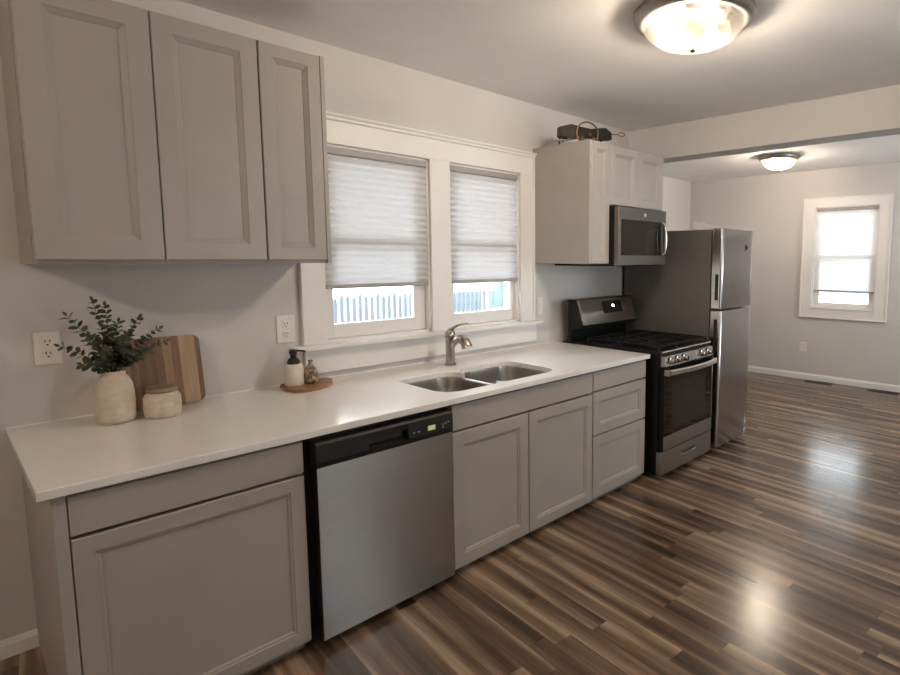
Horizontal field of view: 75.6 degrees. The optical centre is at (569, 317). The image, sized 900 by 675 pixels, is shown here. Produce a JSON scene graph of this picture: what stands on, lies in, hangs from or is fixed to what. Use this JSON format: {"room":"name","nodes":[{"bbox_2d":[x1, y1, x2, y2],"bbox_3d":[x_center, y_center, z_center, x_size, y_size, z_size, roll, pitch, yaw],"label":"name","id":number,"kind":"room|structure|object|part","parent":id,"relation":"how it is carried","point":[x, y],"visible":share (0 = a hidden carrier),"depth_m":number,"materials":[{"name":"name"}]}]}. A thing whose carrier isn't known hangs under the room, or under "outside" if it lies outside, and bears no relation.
{"room":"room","nodes":[
{"label":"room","id":0,"kind":"room"},
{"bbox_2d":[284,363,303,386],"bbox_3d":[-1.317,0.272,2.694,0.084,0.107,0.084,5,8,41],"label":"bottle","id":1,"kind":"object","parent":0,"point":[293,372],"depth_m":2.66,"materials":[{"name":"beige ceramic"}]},
{"bbox_2d":[0,0,628,640],"bbox_3d":[-2.014,-0.022,2.184,0.150,2.550,7.812,5,8,41],"label":"wall","id":2,"kind":"structure","parent":0,"point":[232,309],"depth_m":2.51,"materials":[{"name":"paint"}]},
{"bbox_2d":[0,628,38,660],"bbox_3d":[-3.239,1.365,0.810,0.014,0.068,3.630,5,8,41],"label":"baseboard","id":3,"kind":"structure","parent":2,"relation":"attached to","point":[28,640],"depth_m":2.12,"materials":[{"name":"white paint"}]},
{"bbox_2d":[32,331,62,365],"bbox_3d":[-1.969,0.117,2.128,0.010,0.126,0.078,5,8,41],"label":"wall outlet","id":4,"kind":"object","parent":2,"relation":"attached to","point":[45,352],"visible":0.99,"depth_m":2.12,"materials":[{"name":"white plastic"}]},
{"bbox_2d":[41,338,53,346],"bbox_3d":[-1.967,0.095,2.124,0.004,0.034,0.034,5,8,41],"label":"socket","id":5,"kind":"object","parent":4,"relation":"attached to","point":[45,342],"depth_m":2.12,"materials":[{"name":"white plastic"}]},
{"bbox_2d":[42,349,54,358],"bbox_3d":[-1.967,0.140,2.129,0.004,0.034,0.034,5,8,41],"label":"socket","id":6,"kind":"object","parent":4,"relation":"attached to","point":[46,353],"depth_m":2.13,"materials":[{"name":"white plastic"}]},
{"bbox_2d":[0,0,266,263],"bbox_3d":[-1.629,-0.656,2.158,0.369,0.895,0.714,5,8,41],"label":"upper cabinet","id":7,"kind":"object","parent":2,"relation":"attached to","point":[134,133],"visible":1,"depth_m":1.98,"materials":[{"name":"beige paint"}]},
{"bbox_3d":[-1.614,-0.635,1.911,0.020,0.877,0.352,5,8,41],"label":"cabinet door","id":8,"kind":"part","parent":7,"relation":"part of","materials":[{"name":"beige paint"}]},
{"bbox_3d":[-1.379,-0.662,2.177,0.020,0.877,0.351,5,8,41],"label":"cabinet door","id":9,"kind":"part","parent":7,"relation":"part of","materials":[{"name":"beige paint"}]},
{"bbox_2d":[276,315,295,343],"bbox_3d":[-1.397,0.060,2.776,0.010,0.136,0.088,5,8,41],"label":"wall outlet","id":10,"kind":"object","parent":2,"relation":"attached to","point":[285,325],"visible":1,"depth_m":2.77,"materials":[{"name":"white plastic"}]},
{"bbox_2d":[282,321,289,327],"bbox_3d":[-1.395,0.035,2.772,0.004,0.034,0.034,5,8,41],"label":"socket","id":11,"kind":"object","parent":10,"relation":"attached to","point":[285,324],"depth_m":2.77,"materials":[{"name":"white plastic"}]},
{"bbox_2d":[283,331,289,337],"bbox_3d":[-1.395,0.084,2.777,0.004,0.034,0.034,5,8,41],"label":"socket","id":12,"kind":"object","parent":10,"relation":"attached to","point":[286,334],"depth_m":2.78,"materials":[{"name":"white plastic"}]},
{"bbox_2d":[256,40,331,262],"bbox_3d":[-1.302,-0.694,2.527,0.369,0.895,0.272,5,8,41],"label":"upper cabinet","id":13,"kind":"object","parent":2,"relation":"attached to","point":[291,83],"visible":0.83,"depth_m":2.41,"materials":[{"name":"beige paint"}]},
{"bbox_2d":[324,144,430,341],"bbox_3d":[-1.110,-0.403,3.176,0.150,1.017,0.651,5,8,41],"label":"window","id":14,"kind":"structure","parent":2,"relation":"in","point":[420,321],"depth_m":3.26,"materials":[{"name":"white paint"}]},
{"bbox_3d":[-1.094,-0.178,3.184,0.030,0.542,0.625,5,8,41],"label":"sash","id":15,"kind":"part","parent":14,"relation":"part of","materials":[{"name":"white paint"}]},
{"bbox_2d":[325,146,428,288],"bbox_3d":[-1.062,-0.531,3.121,0.040,0.727,0.625,5,8,41],"label":"cellular shade","id":16,"kind":"object","parent":14,"relation":"attached to","point":[377,201],"visible":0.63,"depth_m":3.10,"materials":[{"name":"white fabric"}]},
{"bbox_3d":[-1.062,-0.180,3.156,0.032,0.022,0.625,5,8,41],"label":"rail","id":17,"kind":"part","parent":16,"relation":"part of","materials":[{"name":"white plastic"}]},
{"bbox_2d":[298,119,534,345],"bbox_3d":[-0.797,-0.488,3.388,0.030,1.145,1.641,5,8,41],"label":"trim","id":18,"kind":"structure","parent":2,"relation":"attached to","point":[439,154],"depth_m":3.39,"materials":[{"name":"white paint"}]},
{"bbox_2d":[290,319,542,352],"bbox_3d":[-0.801,0.094,3.434,0.108,0.023,1.733,5,8,41],"label":"window sill","id":19,"kind":"structure","parent":2,"relation":"attached to","point":[339,344],"depth_m":3.22,"materials":[{"name":"white paint"}]},
{"bbox_2d":[304,324,535,372],"bbox_3d":[-0.794,0.167,3.469,0.022,0.129,1.650,5,8,41],"label":"trim","id":20,"kind":"structure","parent":2,"relation":"attached to","point":[335,359],"depth_m":3.27,"materials":[{"name":"white paint"}]},
{"bbox_2d":[326,111,536,157],"bbox_3d":[-0.790,-1.061,3.321,0.046,0.032,1.644,5,8,41],"label":"trim","id":21,"kind":"structure","parent":2,"relation":"attached to","point":[329,115],"depth_m":3.24,"materials":[{"name":"white paint"}]},
{"bbox_2d":[450,163,518,327],"bbox_3d":[-0.607,-0.461,3.746,0.150,1.017,0.590,5,8,41],"label":"window","id":22,"kind":"structure","parent":2,"relation":"in","point":[510,311],"depth_m":3.88,"materials":[{"name":"white paint"}]},
{"bbox_3d":[-0.590,-0.236,3.754,0.030,0.542,0.564,5,8,41],"label":"sash","id":23,"kind":"part","parent":22,"relation":"part of","materials":[{"name":"white paint"}]},
{"bbox_2d":[450,165,517,283],"bbox_3d":[-0.559,-0.590,3.690,0.040,0.724,0.565,5,8,41],"label":"cellular shade","id":24,"kind":"object","parent":22,"relation":"attached to","point":[483,203],"visible":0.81,"depth_m":3.67,"materials":[{"name":"white fabric"}]},
{"bbox_3d":[-0.559,-0.241,3.726,0.032,0.022,0.565,5,8,41],"label":"rail","id":25,"kind":"part","parent":24,"relation":"part of","materials":[{"name":"white plastic"}]},
{"bbox_2d":[537,297,542,314],"bbox_3d":[-0.218,-0.082,4.109,0.011,0.130,0.055,5,8,41],"label":"light switch","id":26,"kind":"object","parent":2,"relation":"attached to","point":[539,299],"visible":1,"depth_m":4.11,"materials":[{"name":"white plastic"}]},
{"bbox_2d":[533,139,609,263],"bbox_3d":[0.002,-0.770,3.896,0.521,0.795,0.214,5,8,41],"label":"upper cabinet","id":27,"kind":"object","parent":2,"relation":"attached to","point":[572,179],"visible":1,"depth_m":3.77,"materials":[{"name":"beige paint"}]},
{"bbox_2d":[551,121,624,143],"bbox_3d":[0.124,-1.232,3.818,0.558,0.155,0.116,-2,6,-22],"label":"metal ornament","id":28,"kind":"object","parent":27,"relation":"on","point":[571,131],"visible":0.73,"depth_m":3.76,"materials":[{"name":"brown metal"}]},
{"bbox_3d":[0.115,-1.226,3.762,0.167,0.155,0.011,-2,6,-21],"label":"ring handle","id":29,"kind":"part","parent":28,"relation":"part of","materials":[{"name":"gold metal"}]},
{"bbox_3d":[0.199,-0.753,3.741,0.020,0.791,0.186,5,8,41],"label":"cabinet door","id":30,"kind":"part","parent":27,"relation":"part of","materials":[{"name":"beige paint"}]},
{"bbox_2d":[609,145,662,210],"bbox_3d":[0.293,-1.000,4.203,0.521,0.399,0.661,5,8,41],"label":"upper cabinet","id":31,"kind":"object","parent":2,"relation":"attached to","point":[636,178],"visible":0.51,"depth_m":4.01,"materials":[{"name":"beige paint"}]},
{"bbox_2d":[555,205,666,266],"bbox_3d":[0.320,-0.588,4.185,0.626,0.411,0.601,5,8,41],"label":"microwave","id":32,"kind":"object","parent":31,"relation":"attached to","point":[637,236],"visible":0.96,"depth_m":3.95,"materials":[{"name":"grey metal"}]},
{"bbox_3d":[0.697,-0.578,4.180,0.050,0.252,0.018,5,8,41],"label":"handle","id":33,"kind":"part","parent":32,"relation":"part of","materials":[{"name":"metal"}]},
{"bbox_3d":[0.373,-0.971,3.916,0.020,0.393,0.328,5,8,41],"label":"cabinet door","id":34,"kind":"part","parent":31,"relation":"part of","materials":[{"name":"beige paint"}]},
{"bbox_3d":[0.591,-0.996,4.163,0.020,0.393,0.324,5,8,41],"label":"cabinet door","id":35,"kind":"part","parent":31,"relation":"part of","materials":[{"name":"beige paint"}]},
{"bbox_2d":[0,371,899,674],"bbox_3d":[0.117,1.277,2.486,5.458,0.080,10.880,5,8,41],"label":"floor","id":36,"kind":"structure","parent":0,"point":[774,549],"depth_m":2.62,"materials":[{"name":"brown wood"}]},
{"bbox_2d":[21,441,311,674],"bbox_3d":[-1.508,0.852,2.115,0.822,0.829,0.684,5,8,41],"label":"base cabinet","id":37,"kind":"object","parent":36,"relation":"on","point":[200,569],"visible":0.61,"depth_m":1.82,"materials":[{"name":"beige paint"}]},
{"bbox_3d":[-1.724,0.877,1.871,0.822,0.829,0.030,5,8,41],"label":"panel","id":38,"kind":"part","parent":37,"relation":"part of","materials":[{"name":"beige paint"}]},
{"bbox_3d":[-1.195,0.536,1.827,0.020,0.116,0.648,5,8,41],"label":"drawer","id":39,"kind":"part","parent":37,"relation":"part of","materials":[{"name":"beige paint"}]},
{"bbox_2d":[301,406,454,643],"bbox_3d":[-1.034,0.806,2.589,0.809,0.826,0.648,5,8,41],"label":"dishwasher","id":40,"kind":"object","parent":36,"relation":"on","point":[379,496],"visible":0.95,"depth_m":2.28,"materials":[{"name":"silver metal"}]},
{"bbox_3d":[-0.810,1.188,2.430,0.030,0.100,0.648,5,8,41],"label":"kick plate","id":41,"kind":"part","parent":40,"relation":"part of","materials":[{"name":"black plastic"}]},
{"bbox_3d":[-0.747,0.485,2.313,0.058,0.096,0.612,5,8,41],"label":"control panel","id":42,"kind":"part","parent":40,"relation":"part of","materials":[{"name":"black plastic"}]},
{"bbox_2d":[447,372,592,569],"bbox_3d":[-0.510,0.738,3.244,0.822,0.829,1.022,5,8,41],"label":"base cabinet","id":43,"kind":"object","parent":36,"relation":"on","point":[522,458],"visible":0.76,"depth_m":2.91,"materials":[{"name":"beige paint"}]},
{"bbox_2d":[6,341,649,501],"bbox_3d":[-0.766,0.338,2.895,0.843,0.033,2.968,5,8,41],"label":"countertop","id":44,"kind":"structure","parent":43,"relation":"on","point":[66,456],"depth_m":2.19,"materials":[{"name":"stone"}]},
{"bbox_2d":[93,368,135,424],"bbox_3d":[-1.736,0.301,2.152,0.126,0.198,0.126,5,8,41],"label":"vase","id":45,"kind":"object","parent":44,"relation":"on","point":[114,398],"visible":0.89,"depth_m":2.11,"materials":[{"name":"beige ceramic"}]},
{"bbox_2d":[53,342,106,371],"bbox_3d":[-1.792,0.157,2.079,0.154,0.149,0.047,-6,8,-44],"label":"stem","id":46,"kind":"object","parent":45,"relation":"in","point":[69,348],"visible":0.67,"depth_m":2.06,"materials":[{"name":"green plant"}]},
{"bbox_2d":[59,312,108,370],"bbox_3d":[-1.771,0.103,2.066,0.051,0.258,0.138,5,8,41],"label":"stem","id":47,"kind":"object","parent":45,"relation":"in","point":[84,328],"visible":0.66,"depth_m":2.06,"materials":[{"name":"green plant"}]},
{"bbox_2d":[76,357,108,373],"bbox_3d":[-1.734,0.187,2.066,0.045,0.092,0.132,2,6,16],"label":"stem","id":48,"kind":"object","parent":45,"relation":"in","point":[88,360],"visible":0.94,"depth_m":2.05,"materials":[{"name":"green plant"}]},
{"bbox_2d":[85,331,112,371],"bbox_3d":[-1.729,0.138,2.081,0.054,0.186,0.100,0,6,-1],"label":"stem","id":49,"kind":"object","parent":45,"relation":"in","point":[99,342],"visible":0.73,"depth_m":2.06,"materials":[{"name":"green plant"}]},
{"bbox_2d":[87,296,113,371],"bbox_3d":[-1.745,0.073,2.101,0.058,0.310,0.073,5,8,41],"label":"stem","id":50,"kind":"object","parent":45,"relation":"in","point":[98,317],"visible":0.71,"depth_m":2.09,"materials":[{"name":"green plant"}]},
{"bbox_2d":[97,345,117,371],"bbox_3d":[-1.706,0.165,2.085,0.048,0.132,0.109,-3,7,-31],"label":"stem","id":51,"kind":"object","parent":45,"relation":"in","point":[106,350],"visible":0.94,"depth_m":2.08,"materials":[{"name":"green plant"}]},
{"bbox_2d":[98,301,116,370],"bbox_3d":[-1.729,0.081,2.116,0.052,0.290,0.059,5,8,41],"label":"stem","id":52,"kind":"object","parent":45,"relation":"in","point":[107,320],"visible":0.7,"depth_m":2.10,"materials":[{"name":"green plant"}]},
{"bbox_2d":[108,317,124,371],"bbox_3d":[-1.706,0.112,2.122,0.081,0.229,0.057,1,6,3],"label":"stem","id":53,"kind":"object","parent":45,"relation":"in","point":[112,338],"visible":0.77,"depth_m":2.11,"materials":[{"name":"green plant"}]},
{"bbox_2d":[112,330,133,371],"bbox_3d":[-1.681,0.136,2.117,0.104,0.182,0.052,2,6,20],"label":"stem","id":54,"kind":"object","parent":45,"relation":"in","point":[126,338],"visible":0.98,"depth_m":2.12,"materials":[{"name":"green plant"}]},
{"bbox_2d":[114,350,139,371],"bbox_3d":[-1.680,0.175,2.133,0.102,0.101,0.056,0,6,-4],"label":"stem","id":55,"kind":"object","parent":45,"relation":"in","point":[130,353],"visible":0.92,"depth_m":2.13,"materials":[{"name":"green plant"}]},
{"bbox_2d":[113,313,143,368],"bbox_3d":[-1.683,0.105,2.148,0.102,0.238,0.058,-2,7,-23],"label":"stem","id":56,"kind":"object","parent":45,"relation":"in","point":[139,317],"visible":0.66,"depth_m":2.15,"materials":[{"name":"green plant"}]},
{"bbox_2d":[117,344,153,370],"bbox_3d":[-1.666,0.162,2.159,0.075,0.122,0.118,5,8,41],"label":"stem","id":57,"kind":"object","parent":45,"relation":"in","point":[145,349],"visible":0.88,"depth_m":2.16,"materials":[{"name":"green plant"}]},
{"bbox_2d":[121,325,162,357],"bbox_3d":[-1.669,0.125,2.189,0.162,0.190,0.047,-5,8,-39],"label":"stem","id":58,"kind":"object","parent":45,"relation":"in","point":[143,338],"visible":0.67,"depth_m":2.19,"materials":[{"name":"green plant"}]},
{"bbox_2d":[119,337,170,370],"bbox_3d":[-1.674,0.150,2.218,0.052,0.134,0.192,5,8,41],"label":"stem","id":59,"kind":"object","parent":45,"relation":"in","point":[168,339],"visible":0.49,"depth_m":2.25,"materials":[{"name":"green plant"}]},
{"bbox_2d":[143,384,181,418],"bbox_3d":[-1.615,0.332,2.237,0.126,0.118,0.126,5,8,41],"label":"canister","id":60,"kind":"object","parent":44,"relation":"on","point":[161,401],"visible":1,"depth_m":2.19,"materials":[{"name":"beige ceramic"}]},
{"bbox_3d":[-1.615,0.283,2.232,0.106,0.019,0.106,5,8,41],"label":"wooden lid","id":61,"kind":"part","parent":60,"relation":"part of","materials":[{"name":"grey wood"}]},
{"bbox_2d":[123,334,205,410],"bbox_3d":[-1.699,0.228,2.368,0.072,0.289,0.270,5,8,41],"label":"cutting board","id":62,"kind":"object","parent":44,"relation":"on","point":[179,363],"visible":0.58,"depth_m":2.38,"materials":[{"name":"brown wood"}]},
{"bbox_2d":[280,377,332,392],"bbox_3d":[-1.254,0.330,2.746,0.188,0.019,0.242,5,8,41],"label":"serving tray","id":63,"kind":"object","parent":44,"relation":"on","point":[322,383],"visible":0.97,"depth_m":2.69,"materials":[{"name":"brown wood"}]},
{"bbox_2d":[284,349,305,386],"bbox_3d":[-1.316,0.239,2.691,0.084,0.173,0.084,3,6,21],"label":"soap dispenser","id":64,"kind":"object","parent":63,"relation":"on","point":[293,370],"visible":1,"depth_m":2.67,"materials":[{"name":"beige ceramic"}]},
{"bbox_2d":[304,360,318,383],"bbox_3d":[-1.259,0.263,2.743,0.070,0.114,0.070,5,8,41],"label":"bud vase","id":65,"kind":"object","parent":63,"relation":"on","point":[311,375],"visible":0.98,"depth_m":2.72,"materials":[{"name":"glass"}]},
{"bbox_2d":[445,322,471,365],"bbox_3d":[-0.650,0.154,3.282,0.189,0.262,0.068,4,7,28],"label":"faucet","id":66,"kind":"object","parent":44,"relation":"on","point":[451,340],"visible":1,"depth_m":3.28,"materials":[{"name":"silver metal"}]},
{"bbox_3d":[-0.654,0.060,3.278,0.152,0.074,0.030,3,6,22],"label":"lever","id":67,"kind":"part","parent":66,"relation":"part of","materials":[{"name":"silver metal"}]},
{"bbox_3d":[-0.633,0.143,3.278,0.156,0.086,0.063,4,7,32],"label":"spout","id":68,"kind":"part","parent":66,"relation":"part of","materials":[{"name":"silver metal"}]},
{"bbox_2d":[407,366,546,391],"bbox_3d":[-0.482,0.423,3.064,0.456,0.172,0.798,5,8,41],"label":"sink","id":69,"kind":"object","parent":44,"relation":"in","point":[488,376],"visible":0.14,"depth_m":3.27,"materials":[{"name":"metal"}]},
{"bbox_3d":[-0.625,0.440,2.898,0.450,0.172,0.359,5,8,41],"label":"bowl","id":70,"kind":"part","parent":69,"relation":"part of","materials":[{"name":"metal"}]},
{"bbox_3d":[-0.363,0.406,3.199,0.456,0.163,0.437,5,8,41],"label":"bowl","id":71,"kind":"part","parent":69,"relation":"part of","materials":[{"name":"metal"}]},
{"bbox_3d":[-0.384,0.838,2.789,0.020,0.655,0.486,5,8,41],"label":"cabinet door","id":72,"kind":"part","parent":43,"relation":"part of","materials":[{"name":"beige paint"}]},
{"bbox_3d":[-0.047,0.800,3.170,0.020,0.655,0.523,5,8,41],"label":"cabinet door","id":73,"kind":"part","parent":43,"relation":"part of","materials":[{"name":"beige paint"}]},
{"bbox_2d":[587,360,645,503],"bbox_3d":[0.011,0.678,3.834,0.822,0.829,0.555,5,8,41],"label":"base cabinet","id":74,"kind":"object","parent":36,"relation":"on","point":[618,394],"visible":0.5,"depth_m":3.55,"materials":[{"name":"beige paint"}]},
{"bbox_3d":[0.312,0.881,3.590,0.020,0.374,0.550,5,8,41],"label":"drawer","id":75,"kind":"part","parent":74,"relation":"part of","materials":[{"name":"beige paint"}]},
{"bbox_3d":[0.313,0.556,3.556,0.020,0.263,0.550,5,8,41],"label":"drawer","id":76,"kind":"part","parent":74,"relation":"part of","materials":[{"name":"beige paint"}]},
{"bbox_3d":[0.314,0.360,3.535,0.020,0.114,0.550,5,8,41],"label":"drawer","id":77,"kind":"part","parent":74,"relation":"part of","materials":[{"name":"beige paint"}]},
{"bbox_2d":[562,295,716,475],"bbox_3d":[0.532,0.459,4.249,0.972,1.182,0.702,5,8,41],"label":"gas range","id":78,"kind":"object","parent":36,"relation":"on","point":[679,367],"visible":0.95,"depth_m":4.00,"materials":[{"name":"black metal"}]},
{"bbox_3d":[0.333,-0.085,4.453,0.037,0.092,0.245,5,8,41],"label":"clock panel","id":79,"kind":"part","parent":78,"relation":"part of","materials":[{"name":"black glass"}]},
{"bbox_2d":[583,337,710,353],"bbox_3d":[0.577,0.186,4.183,0.677,0.015,0.700,5,8,41],"label":"cooktop","id":80,"kind":"object","parent":78,"relation":"in","point":[693,345],"depth_m":3.99,"materials":[{"name":"metal"}]},
{"bbox_3d":[0.685,0.292,3.755,0.034,0.052,0.052,5,8,41],"label":"knob","id":81,"kind":"part","parent":78,"relation":"part of","materials":[{"name":"metal"}]},
{"bbox_3d":[0.743,0.285,3.821,0.034,0.052,0.052,5,8,41],"label":"knob","id":82,"kind":"part","parent":78,"relation":"part of","materials":[{"name":"metal"}]},
{"bbox_3d":[0.822,0.958,4.040,0.045,0.156,0.696,5,8,41],"label":"warming drawer","id":83,"kind":"part","parent":78,"relation":"part of","materials":[{"name":"metal"}]},
{"bbox_3d":[0.829,0.592,4.011,0.041,0.560,0.670,5,8,41],"label":"oven door","id":84,"kind":"part","parent":78,"relation":"part of","materials":[{"name":"black glass"}]},
{"bbox_3d":[0.831,0.270,3.978,0.050,0.073,0.668,5,8,41],"label":"control panel","id":85,"kind":"part","parent":78,"relation":"part of","materials":[{"name":"metal"}]},
{"bbox_3d":[0.801,0.279,3.887,0.034,0.052,0.052,5,8,41],"label":"knob","id":86,"kind":"part","parent":78,"relation":"part of","materials":[{"name":"metal"}]},
{"bbox_3d":[0.842,0.546,3.987,0.004,0.461,0.657,5,8,41],"label":"oven glass","id":87,"kind":"part","parent":78,"relation":"part of","materials":[{"name":"black glass"}]},
{"bbox_3d":[0.846,0.593,3.996,0.006,0.560,0.670,5,8,41],"label":"oven door trim","id":88,"kind":"part","parent":78,"relation":"part of","materials":[{"name":"metal"}]},
{"bbox_3d":[0.883,0.345,3.936,0.050,0.040,0.642,5,8,41],"label":"oven handle","id":89,"kind":"part","parent":78,"relation":"part of","materials":[{"name":"metal"}]},
{"bbox_3d":[0.966,0.260,4.074,0.034,0.052,0.052,5,8,41],"label":"knob","id":90,"kind":"part","parent":78,"relation":"part of","materials":[{"name":"metal"}]},
{"bbox_2d":[624,228,752,446],"bbox_3d":[0.980,0.134,4.774,0.909,1.722,0.548,5,8,41],"label":"refrigerator","id":91,"kind":"object","parent":36,"relation":"on","point":[703,285],"visible":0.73,"depth_m":4.44,"materials":[{"name":"grey metal"}]},
{"bbox_2d":[693,221,721,229],"bbox_3d":[1.100,-0.713,4.360,0.240,0.060,0.180,5,8,41],"label":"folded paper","id":92,"kind":"object","parent":91,"relation":"on","point":[696,225],"visible":1,"depth_m":4.32,"materials":[{"name":"white paper"}]},
{"bbox_3d":[1.288,-0.383,4.451,0.089,0.609,0.546,5,8,41],"label":"freezer door","id":93,"kind":"part","parent":91,"relation":"part of","materials":[{"name":"metal"}]},
{"bbox_2d":[805,380,833,384],"bbox_3d":[3.010,0.788,6.833,0.310,0.008,0.110,5,8,41],"label":"floor vent","id":94,"kind":"object","parent":36,"relation":"in","point":[811,381],"visible":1,"depth_m":6.81,"materials":[{"name":"brown metal"}]},
{"bbox_2d":[867,388,898,394],"bbox_3d":[3.536,0.838,6.374,0.310,0.008,0.110,5,8,41],"label":"floor vent","id":95,"kind":"object","parent":36,"relation":"in","point":[869,389],"visible":1,"depth_m":6.36,"materials":[{"name":"brown metal"}]},
{"bbox_2d":[177,0,899,181],"bbox_3d":[0.128,-1.349,2.210,5.458,0.100,10.880,5,8,41],"label":"ceiling","id":96,"kind":"structure","parent":0,"point":[589,60],"depth_m":2.94,"materials":[{"name":"paint"}]},
{"bbox_2d":[633,0,756,54],"bbox_3d":[0.537,-1.239,2.462,0.524,0.168,0.524,5,8,41],"label":"ceiling light","id":97,"kind":"object","parent":96,"relation":"attached to","point":[662,22],"visible":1,"depth_m":2.42,"materials":[{"name":"white glass"}]},
{"bbox_3d":[0.458,-1.244,2.417,0.066,0.089,0.066,5,8,41],"label":"light bulb","id":98,"kind":"part","parent":97,"relation":"part of","materials":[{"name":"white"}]},
{"bbox_3d":[0.624,-1.250,2.484,0.066,0.089,0.066,5,8,41],"label":"light bulb","id":99,"kind":"part","parent":97,"relation":"part of","materials":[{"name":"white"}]},
{"bbox_2d":[628,85,899,162],"bbox_3d":[2.062,-1.300,3.545,4.000,0.259,0.202,5,8,41],"label":"ceiling beam","id":100,"kind":"structure","parent":96,"relation":"attached to","point":[871,113],"depth_m":3.95,"materials":[{"name":"paint"}]},
{"bbox_2d":[758,153,799,171],"bbox_3d":[2.172,-1.594,5.879,0.410,0.163,0.410,5,8,41],"label":"ceiling light","id":101,"kind":"object","parent":96,"relation":"attached to","point":[773,159],"visible":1,"depth_m":5.83,"materials":[{"name":"white glass"}]},
{"bbox_3d":[2.111,-1.597,5.844,0.066,0.089,0.066,5,8,41],"label":"light bulb","id":102,"kind":"part","parent":101,"relation":"part of","materials":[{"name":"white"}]},
{"bbox_3d":[2.172,-1.579,5.881,0.338,0.100,0.338,5,8,41],"label":"lamp shade","id":103,"kind":"part","parent":101,"relation":"part of","materials":[{"name":"white glass"}]},
{"bbox_3d":[2.241,-1.603,5.897,0.066,0.089,0.066,5,8,41],"label":"light bulb","id":104,"kind":"part","parent":101,"relation":"part of","materials":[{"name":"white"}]},
{"bbox_2d":[662,176,690,230],"bbox_3d":[0.659,-0.513,6.953,0.150,2.550,3.218,5,8,41],"label":"wall","id":105,"kind":"structure","parent":0,"point":[676,192],"depth_m":7.62,"materials":[{"name":"paint"}]},
{"bbox_2d":[690,162,899,384],"bbox_3d":[3.665,-0.438,6.357,5.158,2.550,0.150,5,8,41],"label":"wall","id":106,"kind":"structure","parent":0,"point":[771,206],"depth_m":7.03,"materials":[{"name":"paint"}]},
{"bbox_2d":[799,342,806,351],"bbox_3d":[2.893,0.366,7.013,0.083,0.117,0.010,5,8,41],"label":"wall outlet","id":107,"kind":"object","parent":106,"relation":"attached to","point":[802,347],"visible":1,"depth_m":7.01,"materials":[{"name":"white plastic"}]},
{"bbox_2d":[748,365,899,392],"bbox_3d":[3.606,0.798,6.425,5.158,0.078,0.014,5,8,41],"label":"baseboard","id":108,"kind":"structure","parent":106,"relation":"attached to","point":[837,380],"depth_m":6.84,"materials":[{"name":"white paint"}]},
{"bbox_2d":[811,205,879,309],"bbox_3d":[3.267,-0.702,6.683,0.698,1.193,0.150,5,8,41],"label":"window","id":109,"kind":"structure","parent":106,"relation":"in","point":[815,295],"depth_m":6.75,"materials":[{"name":"white paint"}]},
{"bbox_3d":[3.252,-0.429,6.696,0.672,0.622,0.030,5,8,41],"label":"sash","id":110,"kind":"part","parent":109,"relation":"part of","materials":[{"name":"white paint"}]},
{"bbox_2d":[813,206,878,293],"bbox_3d":[3.229,-0.788,6.630,0.666,0.994,0.040,5,8,41],"label":"cellular shade","id":111,"kind":"object","parent":109,"relation":"attached to","point":[846,237],"visible":1,"depth_m":6.62,"materials":[{"name":"white fabric"}]},
{"bbox_3d":[3.229,-0.305,6.683,0.666,0.022,0.032,5,8,41],"label":"rail","id":112,"kind":"part","parent":111,"relation":"part of","materials":[{"name":"white plastic"}]},
{"bbox_2d":[798,193,893,322],"bbox_3d":[3.213,-0.687,6.623,0.968,1.437,0.052,5,8,41],"label":"trim","id":113,"kind":"structure","parent":106,"relation":"attached to","point":[886,201],"depth_m":6.55,"materials":[{"name":"white paint"}]},
{"label":"outside","id":114,"kind":"structure","parent":0,"visible":0},
{"bbox_3d":[-7.929,0.648,13.963,23.600,0.100,38.000,5,8,41],"label":"ground","id":115,"kind":"structure","parent":114,"visible":0},
{"bbox_2d":[333,287,485,323],"bbox_3d":[-2.607,0.591,6.075,0.060,1.670,4.450,5,8,41],"label":"picket fence","id":116,"kind":"object","parent":115,"relation":"on","point":[475,296],"visible":0.13,"depth_m":6.54,"materials":[{"name":"white wood"}]},
{"bbox_2d":[333,282,502,322],"bbox_3d":[-2.299,-2.345,14.439,3.800,5.800,6.800,5,8,41],"label":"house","id":117,"kind":"structure","parent":115,"relation":"on","point":[494,290],"depth_m":12.47,"materials":[{"name":"white"}]},
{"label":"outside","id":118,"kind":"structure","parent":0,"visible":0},
{"bbox_3d":[12.685,1.141,10.104,12.300,0.100,16.620,5,8,41],"label":"ground","id":119,"kind":"structure","parent":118,"visible":0},
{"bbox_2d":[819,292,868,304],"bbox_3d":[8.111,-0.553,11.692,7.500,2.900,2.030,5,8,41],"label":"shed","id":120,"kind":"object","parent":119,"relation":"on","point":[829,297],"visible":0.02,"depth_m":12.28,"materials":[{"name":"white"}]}
]}

